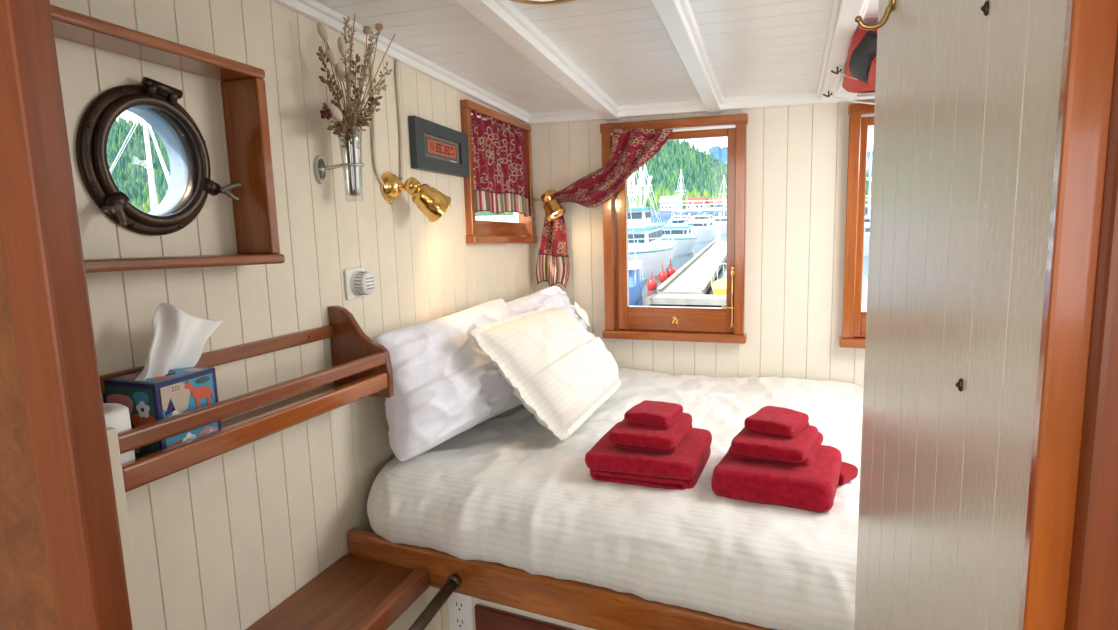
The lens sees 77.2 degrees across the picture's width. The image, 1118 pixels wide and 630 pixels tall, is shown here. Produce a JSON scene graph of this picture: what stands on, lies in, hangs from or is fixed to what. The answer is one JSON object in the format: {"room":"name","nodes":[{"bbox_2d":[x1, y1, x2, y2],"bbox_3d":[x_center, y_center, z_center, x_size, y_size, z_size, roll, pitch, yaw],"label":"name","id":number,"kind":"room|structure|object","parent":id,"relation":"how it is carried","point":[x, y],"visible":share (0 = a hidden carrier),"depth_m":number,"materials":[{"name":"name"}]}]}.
{"room":"ship interior","nodes":[
{"label":"ship interior","id":0,"kind":"room"},
{"bbox_2d":[50,0,533,629],"bbox_3d":[-0.977,0.309,0.382,0.050,2.228,5.150,2,9,20],"label":"wall","id":1,"kind":"structure","parent":0,"point":[219,542],"depth_m":1.40,"materials":[{"name":"beige paint"}]},
{"bbox_2d":[0,245,57,629],"bbox_3d":[-0.641,0.379,0.780,0.312,1.950,0.028,2,9,20],"label":"trim","id":2,"kind":"structure","parent":1,"relation":"attached to","point":[26,594],"depth_m":0.70,"materials":[{"name":"brown wood"}]},
{"bbox_2d":[76,77,240,234],"bbox_3d":[-0.661,-0.255,1.141,0.110,0.248,0.259,2,9,20],"label":"porthole","id":3,"kind":"object","parent":1,"relation":"attached to","point":[155,102],"visible":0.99,"depth_m":1.13,"materials":[{"name":"brown metal"}]},
{"bbox_2d":[50,4,284,272],"bbox_3d":[-0.634,-0.246,1.084,0.089,0.370,0.456,2,9,20],"label":"surround","id":4,"kind":"object","parent":1,"relation":"attached to","point":[243,90],"visible":0.66,"depth_m":1.24,"materials":[{"name":"brown wood"}]},
{"bbox_2d":[99,306,393,566],"bbox_3d":[-0.568,0.170,1.202,0.153,0.261,0.792,2,9,20],"label":"shelf","id":5,"kind":"object","parent":1,"relation":"attached to","point":[361,367],"visible":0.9,"depth_m":1.23,"materials":[{"name":"brown wood"}]},
{"bbox_2d":[103,403,134,463],"bbox_3d":[-0.650,0.183,0.980,0.094,0.102,0.094,2,9,20],"label":"paper roll","id":6,"kind":"object","parent":5,"relation":"on","point":[116,415],"visible":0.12,"depth_m":0.97,"materials":[{"name":"white paper"}]},
{"bbox_2d":[103,303,221,458],"bbox_3d":[-0.608,0.094,1.123,0.112,0.232,0.186,2,9,20],"label":"tissue box","id":7,"kind":"object","parent":5,"relation":"on","point":[170,383],"visible":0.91,"depth_m":1.07,"materials":[{"name":"blue cardboard"}]},
{"bbox_2d":[314,127,364,201],"bbox_3d":[-0.477,-0.328,1.530,0.104,0.158,0.056,-2,9,-4],"label":"vase","id":8,"kind":"object","parent":1,"relation":"attached to","point":[323,170],"visible":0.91,"depth_m":1.52,"materials":[{"name":"clear glass"}]},
{"bbox_2d":[316,14,394,194],"bbox_3d":[-0.432,-0.468,1.550,0.053,0.399,0.334,1,9,18],"label":"bouquet","id":9,"kind":"object","parent":8,"relation":"in","point":[349,121],"visible":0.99,"depth_m":1.51,"materials":[{"name":"beige plant"}]},
{"bbox_2d":[344,267,375,299],"bbox_3d":[-0.462,-0.074,1.639,0.042,0.072,0.073,2,9,20],"label":"air vent","id":10,"kind":"object","parent":1,"relation":"in","point":[359,283],"visible":1,"depth_m":1.62,"materials":[{"name":"white plastic"}]},
{"bbox_2d":[369,50,383,184],"bbox_3d":[-0.446,-0.480,1.700,0.008,0.334,0.039,2,9,20],"label":"cable","id":11,"kind":"object","parent":1,"relation":"attached to","point":[371,58],"visible":0.84,"depth_m":1.69,"materials":[{"name":"beige plastic"}]},
{"bbox_2d":[273,0,530,122],"bbox_3d":[-0.784,-0.586,0.729,0.030,0.370,4.000,2,9,20],"label":"trim","id":12,"kind":"structure","parent":1,"relation":"attached to","point":[314,10],"depth_m":1.78,"materials":[{"name":"white paint"}]},
{"bbox_2d":[380,172,450,221],"bbox_3d":[-0.366,-0.301,1.786,0.177,0.130,0.081,-6,10,-24],"label":"reading lamp","id":13,"kind":"object","parent":1,"relation":"attached to","point":[431,202],"visible":1,"depth_m":1.76,"materials":[{"name":"gold metal"}]},
{"bbox_2d":[408,115,469,176],"bbox_3d":[-0.335,-0.472,1.990,0.022,0.150,0.300,2,9,20],"label":"framed picture","id":14,"kind":"object","parent":1,"relation":"attached to","point":[434,147],"visible":1,"depth_m":1.96,"materials":[{"name":"grey wood"}]},
{"bbox_2d":[426,137,456,160],"bbox_3d":[-0.333,-0.472,1.992,0.002,0.056,0.174,2,9,20],"label":"artwork","id":15,"kind":"object","parent":14,"relation":"attached to","point":[437,148],"depth_m":1.99,"materials":[{"name":"orange paper"}]},
{"bbox_2d":[395,60,541,200],"bbox_3d":[-0.224,-0.556,2.196,0.084,0.395,0.904,2,9,20],"label":"cable","id":16,"kind":"object","parent":1,"relation":"attached to","point":[396,61],"visible":0.29,"depth_m":1.80,"materials":[{"name":"beige plastic"}]},
{"bbox_2d":[460,99,536,243],"bbox_3d":[-0.205,-0.460,2.379,0.062,0.460,0.515,2,9,20],"label":"window","id":17,"kind":"structure","parent":1,"relation":"in","point":[478,231],"depth_m":2.31,"materials":[{"name":"brown wood"}]},
{"bbox_2d":[470,110,529,216],"bbox_3d":[-0.195,-0.501,2.374,0.035,0.340,0.472,2,9,20],"label":"window valance","id":18,"kind":"object","parent":17,"relation":"hanging from","point":[498,148],"visible":0.99,"depth_m":2.35,"materials":[{"name":"fabric"}]},
{"bbox_2d":[541,190,565,220],"bbox_3d":[-0.025,-0.402,2.564,0.087,0.116,0.177,-3,9,-9],"label":"reading lamp","id":19,"kind":"object","parent":1,"relation":"attached to","point":[553,209],"visible":0.98,"depth_m":2.51,"materials":[{"name":"gold metal"}]},
{"bbox_2d":[316,0,878,112],"bbox_3d":[0.239,-0.544,-0.247,2.710,0.469,5.170,2,9,20],"label":"ceiling","id":20,"kind":"structure","parent":0,"point":[754,47],"depth_m":1.74,"materials":[{"name":"white paint"}]},
{"bbox_2d":[455,0,619,120],"bbox_3d":[-0.270,-0.610,1.071,0.076,0.295,2.995,1,9,18],"label":"ceiling beam","id":21,"kind":"structure","parent":20,"relation":"attached to","point":[503,18],"depth_m":1.70,"materials":[{"name":"white paint"}]},
{"bbox_2d":[510,0,574,4],"bbox_3d":[-0.032,-0.621,1.292,0.192,0.058,0.193,2,9,20],"label":"ceiling lamp","id":22,"kind":"object","parent":20,"relation":"attached to","point":[531,2],"visible":1,"depth_m":1.37,"materials":[{"name":"gold metal"}]},
{"bbox_2d":[650,0,723,112],"bbox_3d":[0.068,-0.601,0.948,0.070,0.295,2.994,1,9,18],"label":"ceiling beam","id":23,"kind":"structure","parent":20,"relation":"attached to","point":[676,17],"depth_m":1.68,"materials":[{"name":"white paint"}]},
{"bbox_2d":[817,0,868,97],"bbox_3d":[0.404,-0.599,0.826,0.069,0.281,2.994,1,9,18],"label":"ceiling beam","id":24,"kind":"structure","parent":20,"relation":"attached to","point":[842,28],"depth_m":1.66,"materials":[{"name":"white paint"}]},
{"bbox_2d":[831,67,856,79],"bbox_3d":[0.884,-0.638,1.807,0.343,0.073,0.016,2,10,23],"label":"cord","id":25,"kind":"object","parent":24,"relation":"attached to","point":[838,71],"visible":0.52,"depth_m":1.87,"materials":[{"name":"brown metal"}]},
{"bbox_2d":[842,28,877,96],"bbox_3d":[0.871,-0.631,1.759,0.283,0.104,0.570,2,9,20],"label":"jacket","id":26,"kind":"object","parent":25,"relation":"hanging from","point":[862,53],"visible":0.31,"depth_m":1.67,"materials":[{"name":"red fabric"}]},
{"bbox_2d":[823,91,874,104],"bbox_3d":[0.969,-0.657,2.064,0.360,0.073,0.016,2,10,23],"label":"cord","id":27,"kind":"object","parent":24,"relation":"attached to","point":[829,94],"visible":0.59,"depth_m":2.11,"materials":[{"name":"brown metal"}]},
{"bbox_2d":[531,100,874,387],"bbox_3d":[0.940,0.159,2.403,2.260,1.800,0.050,2,9,20],"label":"wall","id":28,"kind":"structure","parent":0,"point":[797,156],"depth_m":2.40,"materials":[{"name":"beige paint"}]},
{"bbox_2d":[600,114,747,343],"bbox_3d":[0.407,-0.295,2.493,0.518,0.776,0.086,2,9,20],"label":"window","id":29,"kind":"structure","parent":28,"relation":"in","point":[702,324],"depth_m":2.48,"materials":[{"name":"brown wood"}]},
{"bbox_2d":[610,125,735,135],"bbox_3d":[0.388,-0.637,2.417,0.434,0.011,0.011,2,9,20],"label":"curtain rod","id":30,"kind":"object","parent":29,"relation":"attached to","point":[720,126],"visible":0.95,"depth_m":2.38,"materials":[{"name":"white plastic"}]},
{"bbox_2d":[536,128,672,288],"bbox_3d":[0.150,-0.375,2.518,0.524,0.567,0.042,2,9,20],"label":"curtain","id":31,"kind":"object","parent":30,"relation":"hanging from","point":[631,149],"visible":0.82,"depth_m":2.51,"materials":[{"name":"fabric"}]},
{"bbox_2d":[526,88,874,124],"bbox_3d":[0.917,-0.699,2.210,2.215,0.045,0.059,2,9,20],"label":"trim","id":32,"kind":"structure","parent":28,"relation":"attached to","point":[807,97],"depth_m":2.36,"materials":[{"name":"white paint"}]},
{"bbox_2d":[839,102,874,347],"bbox_3d":[1.178,-0.278,2.214,0.521,0.783,0.086,2,9,20],"label":"window","id":33,"kind":"structure","parent":28,"relation":"in","point":[853,318],"depth_m":2.27,"materials":[{"name":"brown wood"}]},
{"bbox_2d":[861,113,873,116],"bbox_3d":[1.159,-0.625,2.136,0.435,0.011,0.011,2,9,20],"label":"curtain rod","id":34,"kind":"object","parent":33,"relation":"attached to","point":[865,114],"visible":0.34,"depth_m":2.20,"materials":[{"name":"white plastic"}]},
{"bbox_3d":[0.302,1.462,0.077,2.710,0.030,5.200,2,9,20],"label":"floor","id":35,"kind":"structure","parent":0,"visible":0},
{"bbox_2d":[0,0,132,629],"bbox_3d":[-0.461,0.385,0.710,0.058,1.950,0.037,2,9,20],"label":"trim","id":36,"kind":"structure","parent":35,"relation":"on","point":[41,244],"depth_m":0.64,"materials":[{"name":"brown wood"}]},
{"bbox_2d":[246,555,428,629],"bbox_3d":[-0.515,0.943,1.278,0.238,0.676,0.792,2,9,20],"label":"bench","id":37,"kind":"object","parent":35,"relation":"on","point":[353,593],"visible":1,"depth_m":1.45,"materials":[{"name":"brown wood"}]},
{"bbox_2d":[347,528,775,629],"bbox_3d":[0.443,0.758,1.889,1.614,0.800,1.395,2,9,20],"label":"frame","id":38,"kind":"object","parent":35,"relation":"on","point":[504,597],"visible":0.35,"depth_m":1.44,"materials":[{"name":"brown wood"}]},
{"bbox_2d":[408,574,460,629],"bbox_3d":[-0.312,0.644,1.286,0.033,0.109,0.497,2,9,22],"label":"rail","id":39,"kind":"object","parent":38,"relation":"attached to","point":[453,582],"visible":1,"depth_m":1.43,"materials":[{"name":"brown metal"}]},
{"bbox_2d":[448,592,473,629],"bbox_3d":[-0.215,0.654,1.530,0.064,0.104,0.008,3,10,26],"label":"wall outlet","id":40,"kind":"object","parent":38,"relation":"attached to","point":[460,606],"visible":0.94,"depth_m":1.52,"materials":[{"name":"white plastic"}]},
{"bbox_2d":[453,600,465,612],"bbox_3d":[-0.217,0.635,1.524,0.032,0.029,0.002,3,10,26],"label":"receptacle","id":41,"kind":"object","parent":40,"relation":"attached to","point":[459,606],"depth_m":1.52,"materials":[{"name":"grey plastic"}]},
{"bbox_2d":[454,616,466,629],"bbox_3d":[-0.216,0.673,1.530,0.032,0.029,0.002,3,10,26],"label":"receptacle","id":42,"kind":"object","parent":40,"relation":"attached to","point":[460,622],"depth_m":1.53,"materials":[{"name":"grey plastic"}]},
{"bbox_2d":[367,368,863,629],"bbox_3d":[0.414,0.380,1.829,1.548,0.172,1.418,2,9,20],"label":"duvet","id":43,"kind":"object","parent":38,"relation":"on","point":[505,489],"visible":0.55,"depth_m":1.44,"materials":[{"name":"white fabric"}]},
{"bbox_2d":[372,299,521,461],"bbox_3d":[-0.241,0.147,1.904,0.245,0.310,0.660,2,10,24],"label":"pillow","id":44,"kind":"object","parent":43,"relation":"on","point":[445,384],"visible":0.71,"depth_m":1.69,"materials":[{"name":"white fabric"}]},
{"bbox_2d":[471,305,620,439],"bbox_3d":[0.001,0.136,2.002,0.266,0.293,0.666,2,9,20],"label":"pillow sham","id":45,"kind":"object","parent":43,"relation":"on","point":[561,373],"visible":1,"depth_m":1.82,"materials":[{"name":"white fabric"}]},
{"bbox_2d":[506,286,586,330],"bbox_3d":[-0.048,0.075,2.371,0.244,0.296,0.552,2,10,23],"label":"pillow","id":46,"kind":"object","parent":43,"relation":"on","point":[553,295],"visible":0.3,"depth_m":2.38,"materials":[{"name":"white fabric"}]},
{"bbox_2d":[585,422,711,489],"bbox_3d":[0.213,0.320,1.626,0.256,0.069,0.263,2,9,20],"label":"bath towel","id":47,"kind":"object","parent":43,"relation":"on","point":[682,469],"visible":0.79,"depth_m":1.52,"materials":[{"name":"red fabric"}]},
{"bbox_2d":[608,412,691,452],"bbox_3d":[0.216,0.269,1.628,0.153,0.050,0.206,2,10,23],"label":"hand towel","id":48,"kind":"object","parent":47,"relation":"on","point":[623,435],"visible":0.8,"depth_m":1.55,"materials":[{"name":"red fabric"}]},
{"bbox_2d":[624,400,682,429],"bbox_3d":[0.221,0.230,1.624,0.107,0.039,0.118,3,10,29],"label":"washcloth","id":49,"kind":"object","parent":48,"relation":"on","point":[654,414],"visible":1,"depth_m":1.59,"materials":[{"name":"red fabric"}]},
{"bbox_2d":[711,445,857,511],"bbox_3d":[0.487,0.332,1.497,0.271,0.070,0.270,3,10,26],"label":"bath towel","id":50,"kind":"object","parent":43,"relation":"on","point":[813,487],"visible":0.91,"depth_m":1.40,"materials":[{"name":"red fabric"}]},
{"bbox_2d":[729,425,822,465],"bbox_3d":[0.476,0.273,1.534,0.171,0.049,0.225,3,10,29],"label":"hand towel","id":51,"kind":"object","parent":50,"relation":"on","point":[801,450],"visible":0.77,"depth_m":1.46,"materials":[{"name":"red fabric"}]},
{"bbox_2d":[744,406,808,438],"bbox_3d":[0.479,0.235,1.537,0.107,0.039,0.127,5,11,37],"label":"washcloth","id":52,"kind":"object","parent":51,"relation":"on","point":[782,422],"visible":1,"depth_m":1.50,"materials":[{"name":"red fabric"}]},
{"bbox_2d":[1018,0,1117,629],"bbox_3d":[0.318,0.397,0.482,0.024,1.950,0.016,2,9,20],"label":"trim","id":53,"kind":"structure","parent":35,"relation":"on","point":[1091,26],"depth_m":0.41,"materials":[{"name":"brown wood"}]},
{"bbox_2d":[854,0,1066,629],"bbox_3d":[0.385,0.371,0.800,0.076,1.780,0.614,1,9,14],"label":"door","id":54,"kind":"structure","parent":53,"relation":"attached to","point":[967,92],"depth_m":0.62,"materials":[{"name":"paint"}]},
{"bbox_2d":[1065,33,1117,629],"bbox_3d":[1.004,0.417,0.227,1.446,1.950,0.035,2,9,20],"label":"trim","id":55,"kind":"structure","parent":35,"relation":"on","point":[1092,598],"depth_m":0.41,"materials":[{"name":"brown wood"}]},
{"label":"outside","id":56,"kind":"structure","parent":0,"visible":0},
{"bbox_2d":[114,132,867,215],"bbox_3d":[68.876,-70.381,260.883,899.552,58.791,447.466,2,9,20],"label":"hill","id":57,"kind":"structure","parent":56,"point":[479,213],"depth_m":192.59,"materials":[{"name":"green plant"}]},
{"bbox_2d":[107,115,871,212],"bbox_3d":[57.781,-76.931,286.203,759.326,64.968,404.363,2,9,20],"label":"forest","id":58,"kind":"object","parent":57,"relation":"on","point":[704,174],"visible":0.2,"depth_m":306.23,"materials":[{"name":"green plant"}]},
{"bbox_2d":[659,196,679,210],"bbox_3d":[24.086,-24.197,151.529,4.000,3.100,5.800,2,9,20],"label":"building","id":59,"kind":"structure","parent":57,"relation":"on","point":[665,201],"depth_m":149.61,"materials":[{"name":"white"}]},
{"bbox_2d":[685,197,708,208],"bbox_3d":[27.557,-22.234,139.805,4.000,2.600,5.800,2,9,20],"label":"building","id":60,"kind":"structure","parent":57,"relation":"on","point":[697,199],"depth_m":138.03,"materials":[{"name":"white"}]},
{"bbox_2d":[709,198,726,207],"bbox_3d":[33.684,-23.592,148.113,3.200,2.400,5.800,2,9,20],"label":"building","id":61,"kind":"structure","parent":57,"relation":"on","point":[719,204],"depth_m":146.14,"materials":[{"name":"grey"}]},
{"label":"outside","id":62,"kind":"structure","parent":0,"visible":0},
{"bbox_2d":[706,145,872,174],"bbox_3d":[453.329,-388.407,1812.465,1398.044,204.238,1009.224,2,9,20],"label":"mountains","id":63,"kind":"structure","parent":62,"point":[721,153],"depth_m":2176.31,"materials":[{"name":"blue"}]},
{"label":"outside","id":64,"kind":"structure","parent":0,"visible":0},
{"bbox_2d":[475,207,868,310],"bbox_3d":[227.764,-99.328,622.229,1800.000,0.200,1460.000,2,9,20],"label":"water","id":65,"kind":"structure","parent":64,"point":[677,262],"depth_m":39.87,"materials":[{"name":"teal liquid"}]},
{"bbox_2d":[110,116,169,210],"bbox_3d":[-17.129,-4.817,29.614,9.032,7.900,2.838,-5,9,-19],"label":"sailboat","id":66,"kind":"object","parent":65,"relation":"on","point":[152,187],"visible":0.08,"depth_m":29.26,"materials":[{"name":"white"}]},
{"bbox_2d":[627,181,644,305],"bbox_3d":[2.088,-3.147,22.738,1.138,5.600,4.418,0,9,12],"label":"sailboat","id":67,"kind":"object","parent":65,"relation":"on","point":[636,283],"visible":0.34,"depth_m":22.52,"materials":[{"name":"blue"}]},
{"bbox_2d":[636,166,662,224],"bbox_3d":[6.842,-8.623,55.344,2.639,6.200,8.537,2,9,20],"label":"moored boat","id":68,"kind":"object","parent":65,"relation":"on","point":[644,171],"visible":0.06,"depth_m":54.82,"materials":[{"name":"white"}]},
{"bbox_2d":[627,166,678,289],"bbox_3d":[3.504,-4.792,32.364,3.797,5.966,12.822,0,9,11],"label":"fishing boat","id":69,"kind":"object","parent":65,"relation":"on","point":[656,256],"visible":0.56,"depth_m":30.00,"materials":[{"name":"white"}]},
{"bbox_2d":[661,225,696,255],"bbox_3d":[7.611,-4.958,45.956,2.878,1.780,8.025,0,9,13],"label":"cabin cruiser","id":70,"kind":"object","parent":65,"relation":"on","point":[681,234],"visible":0.52,"depth_m":44.06,"materials":[{"name":"white"}]},
{"bbox_2d":[668,172,694,224],"bbox_3d":[12.433,-11.427,71.148,2.638,6.600,8.527,1,9,14],"label":"moored boat","id":71,"kind":"object","parent":65,"relation":"on","point":[675,221],"visible":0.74,"depth_m":70.58,"materials":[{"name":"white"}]},
{"bbox_2d":[671,184,692,220],"bbox_3d":[15.502,-14.222,88.999,2.737,6.500,8.577,2,9,20],"label":"moored boat","id":72,"kind":"object","parent":65,"relation":"on","point":[676,216],"visible":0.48,"depth_m":88.07,"materials":[{"name":"white"}]},
{"bbox_2d":[646,294,725,305],"bbox_3d":[4.383,-0.494,22.372,3.000,0.200,1.050,2,9,20],"label":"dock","id":73,"kind":"object","parent":65,"relation":"on","point":[674,299],"visible":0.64,"depth_m":22.11,"materials":[{"name":"white"}]},
{"bbox_2d":[657,240,726,293],"bbox_3d":[8.120,-3.074,37.362,1.543,0.370,30.172,1,9,16],"label":"dock","id":74,"kind":"object","parent":65,"relation":"on","point":[694,277],"visible":0.79,"depth_m":28.77,"materials":[{"name":"beige"}]},
{"bbox_2d":[684,220,716,242],"bbox_3d":[12.046,-7.263,60.139,2.645,1.753,8.552,2,9,20],"label":"moored boat","id":75,"kind":"object","parent":65,"relation":"on","point":[705,232],"visible":0.87,"depth_m":58.42,"materials":[{"name":"white"}]},
{"bbox_2d":[692,215,713,227],"bbox_3d":[17.742,-11.491,86.454,2.646,1.753,8.556,2,9,20],"label":"moored boat","id":76,"kind":"object","parent":65,"relation":"on","point":[696,217],"visible":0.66,"depth_m":84.91,"materials":[{"name":"white"}]},
{"bbox_2d":[711,263,725,294],"bbox_3d":[5.767,-1.211,24.531,0.888,1.018,2.618,0,9,13],"label":"skiff","id":77,"kind":"object","parent":65,"relation":"on","point":[719,286],"visible":0.52,"depth_m":24.32,"materials":[{"name":"yellow"}]},
{"bbox_2d":[711,175,726,233],"bbox_3d":[17.365,-11.649,73.627,2.642,6.000,8.545,2,9,20],"label":"moored boat","id":78,"kind":"object","parent":65,"relation":"on","point":[721,222],"visible":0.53,"depth_m":72.27,"materials":[{"name":"white"}]},
{"bbox_2d":[671,195,870,217],"bbox_3d":[31.557,-14.014,94.938,32.148,3.720,4.067,2,9,20],"label":"pier","id":79,"kind":"structure","parent":65,"relation":"on","point":[703,204],"depth_m":97.04,"materials":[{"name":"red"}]},
{"bbox_2d":[863,159,871,255],"bbox_3d":[18.074,-7.006,41.790,2.638,6.500,8.523,2,9,20],"label":"moored boat","id":80,"kind":"object","parent":65,"relation":"on","point":[867,225],"visible":0.09,"depth_m":39.09,"materials":[{"name":"white"}]},
{"bbox_2d":[865,151,872,222],"bbox_3d":[25.703,-9.971,57.925,2.646,7.000,8.554,2,9,20],"label":"moored boat","id":81,"kind":"object","parent":65,"relation":"on","point":[867,218],"visible":0.16,"depth_m":57.31,"materials":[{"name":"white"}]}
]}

